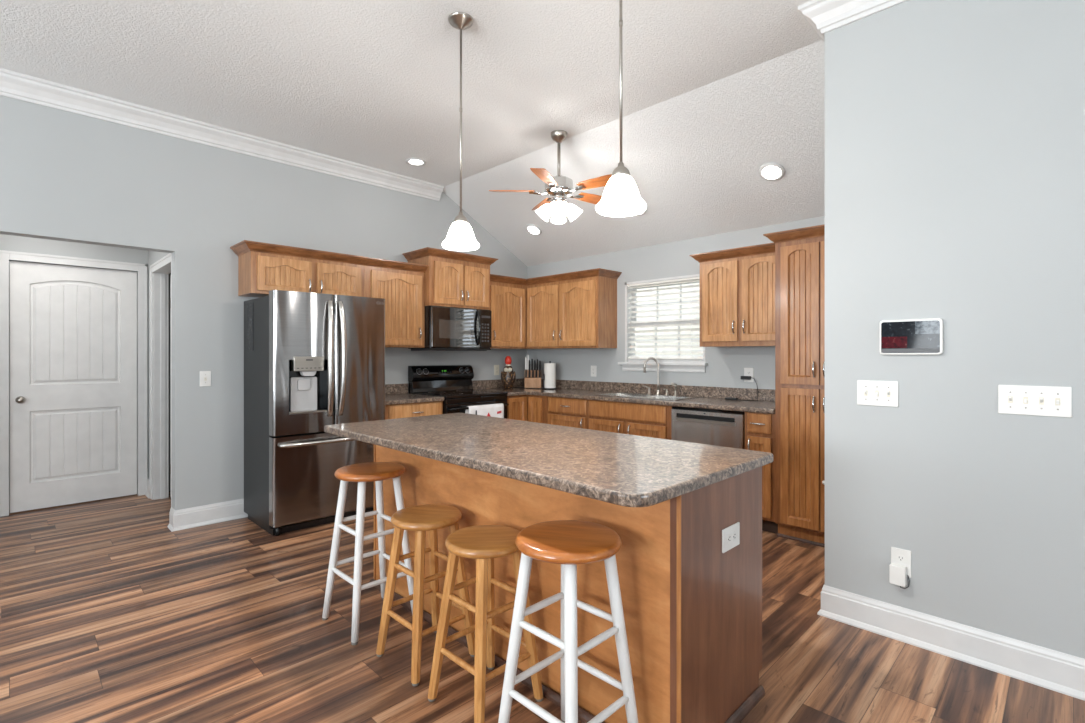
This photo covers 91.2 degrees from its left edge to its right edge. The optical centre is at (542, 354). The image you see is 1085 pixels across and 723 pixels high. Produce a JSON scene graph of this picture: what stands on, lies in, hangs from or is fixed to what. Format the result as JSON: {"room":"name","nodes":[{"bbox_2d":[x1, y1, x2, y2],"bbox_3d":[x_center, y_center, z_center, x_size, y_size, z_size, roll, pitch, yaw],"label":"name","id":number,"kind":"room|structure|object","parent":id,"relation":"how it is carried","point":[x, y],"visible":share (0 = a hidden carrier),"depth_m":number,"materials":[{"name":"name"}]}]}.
{"room":"kitchen","nodes":[
{"label":"kitchen","id":0,"kind":"room"},
{"bbox_2d":[9,261,9,509],"bbox_3d":[-4.200,0.150,4.766,0.100,2.300,1.400,0,0,45],"label":"wall","id":1,"kind":"structure","parent":0,"point":[9,261],"depth_m":4.44,"materials":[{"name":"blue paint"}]},
{"bbox_2d":[0,234,170,490],"bbox_3d":[-3.995,0.080,4.702,0.120,2.440,4.200,0,0,45],"label":"wall","id":2,"kind":"structure","parent":0,"point":[7,242],"depth_m":4.63,"materials":[{"name":"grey paint"}]},
{"bbox_2d":[10,261,136,512],"bbox_3d":[-4.031,0.264,4.602,0.097,2.052,0.828,0,0,45],"label":"door","id":3,"kind":"structure","parent":2,"relation":"in","point":[73,330],"depth_m":4.58,"materials":[{"name":"white paint"}]},
{"bbox_2d":[0,250,146,516],"bbox_3d":[-4.057,0.232,4.628,0.138,2.136,0.976,0,0,45],"label":"trim","id":4,"kind":"structure","parent":2,"relation":"attached to","point":[5,256],"depth_m":4.48,"materials":[{"name":"white paint"}]},
{"bbox_2d":[148,251,168,499],"bbox_3d":[-3.182,0.080,4.533,1.270,2.440,0.110,0,0,45],"label":"wall","id":5,"kind":"structure","parent":0,"point":[153,256],"depth_m":4.90,"materials":[{"name":"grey paint"}]},
{"bbox_2d":[145,479,149,497],"bbox_3d":[-3.614,1.226,4.868,0.185,0.147,0.026,0,0,45],"label":"baseboard","id":6,"kind":"structure","parent":5,"relation":"attached to","point":[147,494],"depth_m":4.86,"materials":[{"name":"white paint"}]},
{"bbox_2d":[150,253,171,506],"bbox_3d":[-3.167,0.250,4.505,0.950,2.100,0.129,0,0,45],"label":"trim","id":7,"kind":"structure","parent":5,"relation":"attached to","point":[161,269],"depth_m":4.78,"materials":[{"name":"white paint"}]},
{"bbox_2d":[170,275,170,496],"bbox_3d":[-3.072,0.285,5.051,0.774,2.010,0.038,0,0,-39],"label":"door","id":8,"kind":"structure","parent":5,"relation":"in","point":[170,275],"depth_m":4.81,"materials":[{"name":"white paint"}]},
{"bbox_2d":[0,95,526,509],"bbox_3d":[-3.034,-0.220,3.698,0.120,3.040,7.940,0,0,45],"label":"wall","id":9,"kind":"structure","parent":0,"point":[65,176],"depth_m":4.07,"materials":[{"name":"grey paint"}]},
{"bbox_2d":[200,371,210,386],"bbox_3d":[-2.576,0.185,4.059,0.074,0.118,0.017,0,0,-45],"label":"light switch","id":10,"kind":"object","parent":9,"relation":"attached to","point":[205,376],"visible":1,"depth_m":4.06,"materials":[{"name":"white plastic"}]},
{"bbox_2d":[168,498,247,531],"bbox_3d":[-2.292,1.226,4.421,0.146,0.147,1.350,0,0,45],"label":"baseboard","id":11,"kind":"structure","parent":9,"relation":"attached to","point":[192,517],"depth_m":4.05,"materials":[{"name":"white paint"}]},
{"bbox_2d":[0,68,443,200],"bbox_3d":[-3.409,-1.673,3.172,0.094,0.135,6.665,0,0,45],"label":"trim","id":12,"kind":"structure","parent":9,"relation":"attached to","point":[15,85],"depth_m":3.96,"materials":[{"name":"white paint"}]},
{"bbox_2d":[230,240,367,297],"bbox_3d":[-1.988,-0.655,4.396,0.974,0.381,0.369,0,0,-45],"label":"upper cabinet","id":13,"kind":"object","parent":9,"relation":"attached to","point":[263,268],"visible":0.92,"depth_m":4.22,"materials":[{"name":"brown wood"}]},
{"bbox_2d":[365,257,427,347],"bbox_3d":[-1.429,-0.456,4.955,0.606,0.780,0.369,0,0,-45],"label":"upper cabinet","id":14,"kind":"object","parent":9,"relation":"attached to","point":[401,285],"visible":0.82,"depth_m":4.88,"materials":[{"name":"brown wood"}]},
{"bbox_2d":[385,383,407,394],"bbox_3d":[-1.556,0.337,5.075,0.020,0.098,0.607,0,0,45],"label":"backsplash","id":15,"kind":"structure","parent":9,"relation":"attached to","point":[389,388],"depth_m":5.19,"materials":[{"name":"brown laminate"}]},
{"bbox_2d":[402,247,497,309],"bbox_3d":[-0.924,-0.732,5.402,0.858,0.534,0.451,0,0,-45],"label":"upper cabinet","id":16,"kind":"object","parent":9,"relation":"attached to","point":[452,279],"visible":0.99,"depth_m":5.22,"materials":[{"name":"brown wood"}]},
{"bbox_2d":[408,306,490,350],"bbox_3d":[-0.916,-0.251,5.396,0.470,0.425,0.735,0,0,45],"label":"microwave","id":17,"kind":"object","parent":16,"relation":"attached to","point":[446,328],"visible":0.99,"depth_m":5.21,"materials":[{"name":"black glass"}]},
{"bbox_2d":[494,365,498,374],"bbox_3d":[-0.527,0.179,6.114,0.074,0.118,0.008,0,0,-45],"label":"outlet","id":18,"kind":"object","parent":9,"relation":"attached to","point":[496,367],"visible":1,"depth_m":6.11,"materials":[{"name":"beige plastic"}]},
{"bbox_2d":[490,274,525,348],"bbox_3d":[-0.373,-0.456,6.012,0.903,0.780,0.369,0,0,-45],"label":"upper cabinet","id":19,"kind":"object","parent":9,"relation":"attached to","point":[507,294],"visible":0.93,"depth_m":5.82,"materials":[{"name":"brown wood"}]},
{"bbox_2d":[0,0,824,266],"bbox_3d":[-0.127,-1.459,0.806,8.320,0.801,7.960,0,0,45],"label":"ceiling","id":20,"kind":"structure","parent":0,"point":[715,92],"depth_m":3.42,"materials":[{"name":"white paint"}]},
{"bbox_2d":[406,158,425,165],"bbox_3d":[-1.141,-1.732,4.788,0.180,0.013,0.180,0,0,45],"label":"recessed light","id":21,"kind":"object","parent":20,"relation":"in","point":[412,161],"visible":1,"depth_m":4.79,"materials":[{"name":"white paint"}]},
{"bbox_2d":[448,12,473,238],"bbox_3d":[-0.424,-1.147,2.760,0.194,1.184,0.194,0,0,45],"label":"pendant light","id":22,"kind":"object","parent":20,"relation":"hanging from","point":[461,21],"visible":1,"depth_m":2.75,"materials":[{"name":"silver metal"}]},
{"bbox_2d":[526,224,541,234],"bbox_3d":[-0.093,-1.329,5.652,0.159,0.091,0.180,0,0,-41],"label":"recessed light","id":23,"kind":"object","parent":20,"relation":"in","point":[533,229],"visible":1,"depth_m":5.62,"materials":[{"name":"white paint"}]},
{"bbox_2d":[489,130,624,223],"bbox_3d":[0.159,-1.387,4.191,1.045,0.704,1.035,0,0,45],"label":"ceiling fan","id":24,"kind":"object","parent":20,"relation":"hanging from","point":[558,187],"visible":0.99,"depth_m":4.13,"materials":[{"name":"brown wood"}]},
{"bbox_2d":[611,0,629,198],"bbox_3d":[0.300,-1.145,2.036,0.194,1.190,0.194,0,0,45],"label":"pendant light","id":25,"kind":"object","parent":20,"relation":"hanging from","point":[620,173],"visible":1,"depth_m":2.03,"materials":[{"name":"silver metal"}]},
{"bbox_2d":[627,202,646,215],"bbox_3d":[0.847,-1.308,4.768,0.159,0.091,0.180,0,0,-41],"label":"recessed light","id":26,"kind":"object","parent":20,"relation":"in","point":[636,208],"visible":1,"depth_m":4.74,"materials":[{"name":"white paint"}]},
{"bbox_2d":[759,163,784,180],"bbox_3d":[1.674,-1.333,3.876,0.159,0.091,0.180,0,0,-41],"label":"recessed light","id":27,"kind":"object","parent":20,"relation":"in","point":[768,171],"visible":1,"depth_m":3.85,"materials":[{"name":"white paint"}]},
{"bbox_2d":[0,491,1084,722],"bbox_3d":[-0.622,1.330,1.287,9.900,0.060,8.140,0,0,45],"label":"floor","id":28,"kind":"structure","parent":0,"point":[109,614],"depth_m":2.36,"materials":[{"name":"brown wood"}]},
{"bbox_2d":[244,290,384,535],"bbox_3d":[-1.806,0.421,4.265,0.774,1.757,0.868,0,0,45],"label":"refrigerator","id":29,"kind":"object","parent":28,"relation":"on","point":[313,361],"visible":0.88,"depth_m":3.96,"materials":[{"name":"silver metal"}]},
{"bbox_2d":[322,462,413,645],"bbox_3d":[-0.844,0.929,2.607,0.345,0.742,0.345,0,0,45],"label":"bar stool","id":30,"kind":"object","parent":28,"relation":"on","point":[361,473],"visible":0.8,"depth_m":2.59,"materials":[{"name":"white wood"}]},
{"bbox_2d":[385,401,442,419],"bbox_3d":[-1.325,0.862,4.852,0.604,0.876,0.663,0,0,-45],"label":"base cabinet","id":31,"kind":"object","parent":28,"relation":"on","point":[395,411],"visible":0.21,"depth_m":4.63,"materials":[{"name":"brown wood"}]},
{"bbox_2d":[385,383,443,404],"bbox_3d":[-1.334,0.355,4.853,0.649,0.135,0.607,0,0,45],"label":"countertop","id":32,"kind":"structure","parent":31,"relation":"on","point":[394,393],"depth_m":4.88,"materials":[{"name":"brown laminate"}]},
{"bbox_2d":[376,504,474,686],"bbox_3d":[-0.500,0.993,2.293,0.316,0.615,0.316,0,0,45],"label":"bar stool","id":33,"kind":"object","parent":28,"relation":"on","point":[420,519],"visible":0.95,"depth_m":2.27,"materials":[{"name":"brown wood"}]},
{"bbox_2d":[408,365,508,418],"bbox_3d":[-0.823,0.706,5.309,0.721,1.188,0.752,0,0,45],"label":"range","id":34,"kind":"object","parent":28,"relation":"on","point":[453,383],"visible":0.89,"depth_m":5.32,"materials":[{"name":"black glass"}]},
{"bbox_2d":[411,389,507,398],"bbox_3d":[-0.825,0.392,5.312,0.593,0.027,0.750,0,0,45],"label":"cooktop","id":35,"kind":"object","parent":34,"relation":"in","point":[446,393],"depth_m":5.24,"materials":[{"name":"black glass"}]},
{"bbox_2d":[465,403,503,417],"bbox_3d":[-0.553,0.661,5.104,0.074,0.358,0.426,0,0,45],"label":"dish towel","id":36,"kind":"object","parent":34,"relation":"hanging from","point":[493,410],"visible":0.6,"depth_m":5.09,"materials":[{"name":"white fabric"}]},
{"bbox_2d":[428,525,542,722],"bbox_3d":[-0.214,0.993,1.999,0.316,0.615,0.316,0,0,45],"label":"bar stool","id":37,"kind":"object","parent":28,"relation":"on","point":[482,543],"visible":0.9,"depth_m":1.98,"materials":[{"name":"brown wood"}]},
{"bbox_2d":[507,395,546,423],"bbox_3d":[-0.177,0.862,5.833,0.899,0.876,0.879,0,0,45],"label":"base cabinet","id":38,"kind":"object","parent":28,"relation":"on","point":[531,408],"visible":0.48,"depth_m":5.51,"materials":[{"name":"brown wood"}]},
{"bbox_2d":[472,378,774,413],"bbox_3d":[0.633,0.355,5.018,3.197,0.135,0.887,0,0,45],"label":"countertop","id":39,"kind":"structure","parent":38,"relation":"on","point":[710,397],"depth_m":4.88,"materials":[{"name":"brown laminate"}]},
{"bbox_2d":[500,356,515,388],"bbox_3d":[-0.384,0.200,5.992,0.153,0.372,0.146,0,0,39],"label":"figurine","id":40,"kind":"object","parent":39,"relation":"on","point":[508,376],"visible":1,"depth_m":5.95,"materials":[{"name":"brown ceramic"}]},
{"bbox_2d":[543,361,556,388],"bbox_3d":[0.085,0.229,5.933,0.156,0.314,0.156,0,0,45],"label":"paper towel holder","id":41,"kind":"object","parent":39,"relation":"on","point":[549,361],"visible":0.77,"depth_m":5.91,"materials":[{"name":"black plastic"}]},
{"bbox_2d":[544,363,555,387],"bbox_3d":[0.085,0.235,5.933,0.128,0.275,0.128,0,0,45],"label":"paper towel roll","id":42,"kind":"object","parent":41,"relation":"on","point":[549,368],"visible":0.99,"depth_m":5.88,"materials":[{"name":"white paper"}]},
{"bbox_2d":[594,392,699,400],"bbox_3d":[0.951,0.470,4.904,0.860,0.180,0.440,0,0,45],"label":"sink","id":43,"kind":"object","parent":39,"relation":"in","point":[619,394],"visible":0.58,"depth_m":4.93,"materials":[{"name":"silver metal"}]},
{"bbox_2d":[671,382,677,395],"bbox_3d":[1.213,0.318,4.880,0.066,0.124,0.044,0,0,0],"label":"sprayer","id":44,"kind":"object","parent":43,"relation":"on","point":[673,384],"visible":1,"depth_m":4.87,"materials":[{"name":"silver metal"}]},
{"bbox_2d":[642,357,660,394],"bbox_3d":[1.037,0.203,5.052,0.181,0.354,0.097,0,0,16],"label":"faucet","id":45,"kind":"object","parent":39,"relation":"on","point":[652,358],"visible":1,"depth_m":5.01,"materials":[{"name":"silver metal"}]},
{"bbox_2d":[725,397,737,399],"bbox_3d":[1.612,0.377,4.526,0.100,0.018,0.050,0,0,45],"label":"brick","id":46,"kind":"object","parent":39,"relation":"on","point":[726,398],"visible":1,"depth_m":4.51,"materials":[{"name":"black plastic"}]},
{"bbox_2d":[741,376,757,400],"bbox_3d":[1.722,0.284,4.472,0.183,0.203,0.102,0,0,45],"label":"charger","id":47,"kind":"object","parent":39,"relation":"on","point":[742,377],"visible":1,"depth_m":4.48,"materials":[{"name":"black plastic"}]},
{"bbox_3d":[-0.110,0.383,6.113,0.400,0.006,0.230,0,0,45],"label":"tray","id":48,"kind":"object","parent":39,"relation":"on","visible":0},
{"bbox_2d":[524,370,540,387],"bbox_3d":[-0.110,0.278,6.084,0.190,0.204,0.120,0,0,0],"label":"knife block","id":49,"kind":"object","parent":48,"relation":"on","point":[529,382],"visible":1,"depth_m":6.02,"materials":[{"name":"brown wood"}]},
{"bbox_2d":[527,355,528,369],"bbox_3d":[-0.164,0.088,6.120,0.023,0.173,0.042,0,0,-4],"label":"kitchen knife","id":50,"kind":"object","parent":49,"relation":"on","point":[527,355],"visible":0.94,"depth_m":6.12,"materials":[{"name":"white plastic"}]},
{"bbox_2d":[369,445,764,722],"bbox_3d":[-0.047,0.862,2.534,1.986,0.876,0.660,0,0,45],"label":"kitchen island","id":51,"kind":"object","parent":28,"relation":"on","point":[692,609],"visible":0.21,"depth_m":1.86,"materials":[{"name":"brown wood"}]},
{"bbox_2d":[324,413,772,506],"bbox_3d":[-0.144,0.405,2.489,2.067,0.038,0.920,0,0,45],"label":"island countertop","id":52,"kind":"structure","parent":51,"relation":"on","point":[627,470],"depth_m":2.08,"materials":[{"name":"brown laminate"}]},
{"bbox_2d":[722,522,739,552],"bbox_3d":[0.661,0.640,1.859,0.127,0.080,0.008,0,0,-45],"label":"outlet","id":53,"kind":"object","parent":51,"relation":"attached to","point":[730,535],"visible":1,"depth_m":1.85,"materials":[{"name":"white plastic"}]},
{"bbox_2d":[727,534,730,543],"bbox_3d":[0.649,0.640,1.844,0.028,0.033,0.002,0,0,-45],"label":"receptacle","id":54,"kind":"object","parent":53,"relation":"attached to","point":[728,535],"depth_m":1.84,"materials":[{"name":"white plastic"}]},
{"bbox_2d":[547,396,587,428],"bbox_3d":[0.421,0.862,5.409,0.545,0.876,0.633,0,0,45],"label":"base cabinet","id":55,"kind":"object","parent":28,"relation":"on","point":[570,412],"visible":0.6,"depth_m":5.19,"materials":[{"name":"brown wood"}]},
{"bbox_2d":[498,520,637,722],"bbox_3d":[0.081,0.932,1.662,0.345,0.735,0.345,0,0,45],"label":"bar stool","id":56,"kind":"object","parent":28,"relation":"on","point":[567,543],"visible":1,"depth_m":1.64,"materials":[{"name":"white wood"}]},
{"bbox_2d":[588,400,671,439],"bbox_3d":[0.936,0.862,4.894,0.908,0.876,0.633,0,0,45],"label":"base cabinet","id":57,"kind":"object","parent":28,"relation":"on","point":[647,420],"visible":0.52,"depth_m":4.65,"materials":[{"name":"brown wood"}]},
{"bbox_2d":[671,406,744,448],"bbox_3d":[1.477,0.864,4.359,0.602,0.872,0.586,0,0,45],"label":"dishwasher","id":58,"kind":"object","parent":28,"relation":"on","point":[724,428],"visible":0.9,"depth_m":4.13,"materials":[{"name":"silver metal"}]},
{"bbox_2d":[745,412,777,533],"bbox_3d":[1.772,0.862,4.058,0.230,0.876,0.633,0,0,45],"label":"base cabinet","id":59,"kind":"object","parent":28,"relation":"on","point":[759,427],"visible":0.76,"depth_m":3.83,"materials":[{"name":"brown wood"}]},
{"bbox_2d":[763,224,824,546],"bbox_3d":[2.040,0.222,3.771,0.672,2.156,0.659,0,0,45],"label":"pantry cabinet","id":60,"kind":"object","parent":28,"relation":"on","point":[800,252],"visible":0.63,"depth_m":3.65,"materials":[{"name":"brown wood"}]},
{"bbox_2d":[527,216,824,389],"bbox_3d":[1.174,0.100,5.204,3.940,2.400,0.140,0,0,45],"label":"wall","id":61,"kind":"structure","parent":0,"point":[726,365],"depth_m":5.13,"materials":[{"name":"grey paint"}]},
{"bbox_2d":[526,268,621,348],"bbox_3d":[0.296,-0.456,5.721,1.105,0.780,0.369,0,0,45],"label":"upper cabinet","id":62,"kind":"object","parent":61,"relation":"attached to","point":[578,309],"visible":1,"depth_m":5.52,"materials":[{"name":"brown wood"}]},
{"bbox_2d":[591,366,596,376],"bbox_3d":[0.550,0.179,5.723,0.078,0.118,0.008,0,0,45],"label":"outlet","id":63,"kind":"object","parent":61,"relation":"attached to","point":[593,368],"visible":1,"depth_m":5.72,"materials":[{"name":"white plastic"}]},
{"bbox_2d":[472,378,774,401],"bbox_3d":[0.633,0.337,5.018,3.197,0.098,0.887,0,0,45],"label":"backsplash","id":64,"kind":"structure","parent":61,"relation":"attached to","point":[682,390],"depth_m":5.17,"materials":[{"name":"brown laminate"}]},
{"bbox_2d":[618,274,707,372],"bbox_3d":[1.177,-0.285,5.155,0.970,0.899,0.185,0,0,45],"label":"window","id":65,"kind":"structure","parent":61,"relation":"in","point":[665,365],"depth_m":5.19,"materials":[{"name":"white paint"}]},
{"bbox_2d":[627,277,702,359],"bbox_3d":[1.181,-0.333,5.141,0.840,0.758,0.070,0,0,45],"label":"window blind","id":66,"kind":"object","parent":65,"relation":"attached to","point":[693,279],"visible":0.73,"depth_m":5.13,"materials":[{"name":"white plastic"}]},
{"bbox_2d":[690,243,774,346],"bbox_3d":[1.662,-0.456,4.355,0.802,0.780,0.369,0,0,45],"label":"upper cabinet","id":67,"kind":"object","parent":61,"relation":"attached to","point":[737,285],"visible":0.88,"depth_m":4.26,"materials":[{"name":"brown wood"}]},
{"bbox_2d":[744,368,753,381],"bbox_3d":[1.756,0.174,4.518,0.082,0.122,0.008,0,0,45],"label":"outlet","id":68,"kind":"object","parent":61,"relation":"attached to","point":[747,371],"visible":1,"depth_m":4.51,"materials":[{"name":"white plastic"}]},
{"bbox_2d":[825,0,1084,658],"bbox_3d":[3.562,-0.220,1.709,4.380,3.040,1.705,0,0,45],"label":"wall","id":69,"kind":"structure","parent":0,"point":[955,129],"depth_m":2.28,"materials":[{"name":"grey paint"}]},
{"bbox_2d":[798,0,907,41],"bbox_3d":[2.995,-1.673,1.209,4.474,0.135,0.384,0,0,45],"label":"trim","id":70,"kind":"structure","parent":69,"relation":"attached to","point":[824,16],"depth_m":2.58,"materials":[{"name":"white paint"}]},
{"bbox_2d":[857,380,897,406],"bbox_3d":[1.567,0.182,2.487,0.168,0.118,0.017,0,0,45],"label":"light switch","id":71,"kind":"object","parent":69,"relation":"attached to","point":[873,393],"visible":1,"depth_m":2.48,"materials":[{"name":"white plastic"}]},
{"bbox_2d":[891,547,910,577],"bbox_3d":[1.636,0.948,2.424,0.078,0.122,0.008,0,0,45],"label":"outlet","id":72,"kind":"object","parent":69,"relation":"attached to","point":[899,556],"visible":0.72,"depth_m":2.42,"materials":[{"name":"white plastic"}]},
{"bbox_2d":[889,563,909,588],"bbox_3d":[1.621,1.009,2.410,0.073,0.102,0.034,0,0,45],"label":"power adapter","id":73,"kind":"object","parent":72,"relation":"attached to","point":[898,575],"visible":1,"depth_m":2.40,"materials":[{"name":"white plastic"}]},
{"bbox_2d":[897,555,904,560],"bbox_3d":[1.634,0.928,2.422,0.002,0.028,0.033,0,0,-45],"label":"receptacle","id":74,"kind":"object","parent":72,"relation":"attached to","point":[899,557],"depth_m":2.42,"materials":[{"name":"white plastic"}]},
{"bbox_2d":[879,318,942,354],"bbox_3d":[1.657,-0.079,2.393,0.238,0.160,0.022,0,0,45],"label":"smart display","id":75,"kind":"object","parent":69,"relation":"attached to","point":[904,336],"visible":1,"depth_m":2.38,"materials":[{"name":"white plastic"}]},
{"bbox_2d":[817,584,1084,700],"bbox_3d":[3.254,1.226,1.419,4.406,0.147,0.911,0,0,45],"label":"baseboard","id":76,"kind":"structure","parent":69,"relation":"attached to","point":[1057,671],"depth_m":2.26,"materials":[{"name":"white paint"}]},
{"bbox_2d":[998,385,1071,417],"bbox_3d":[1.948,0.182,2.106,0.212,0.117,0.017,0,0,45],"label":"light switch","id":77,"kind":"object","parent":69,"relation":"attached to","point":[1054,401],"visible":1,"depth_m":2.10,"materials":[{"name":"white plastic"}]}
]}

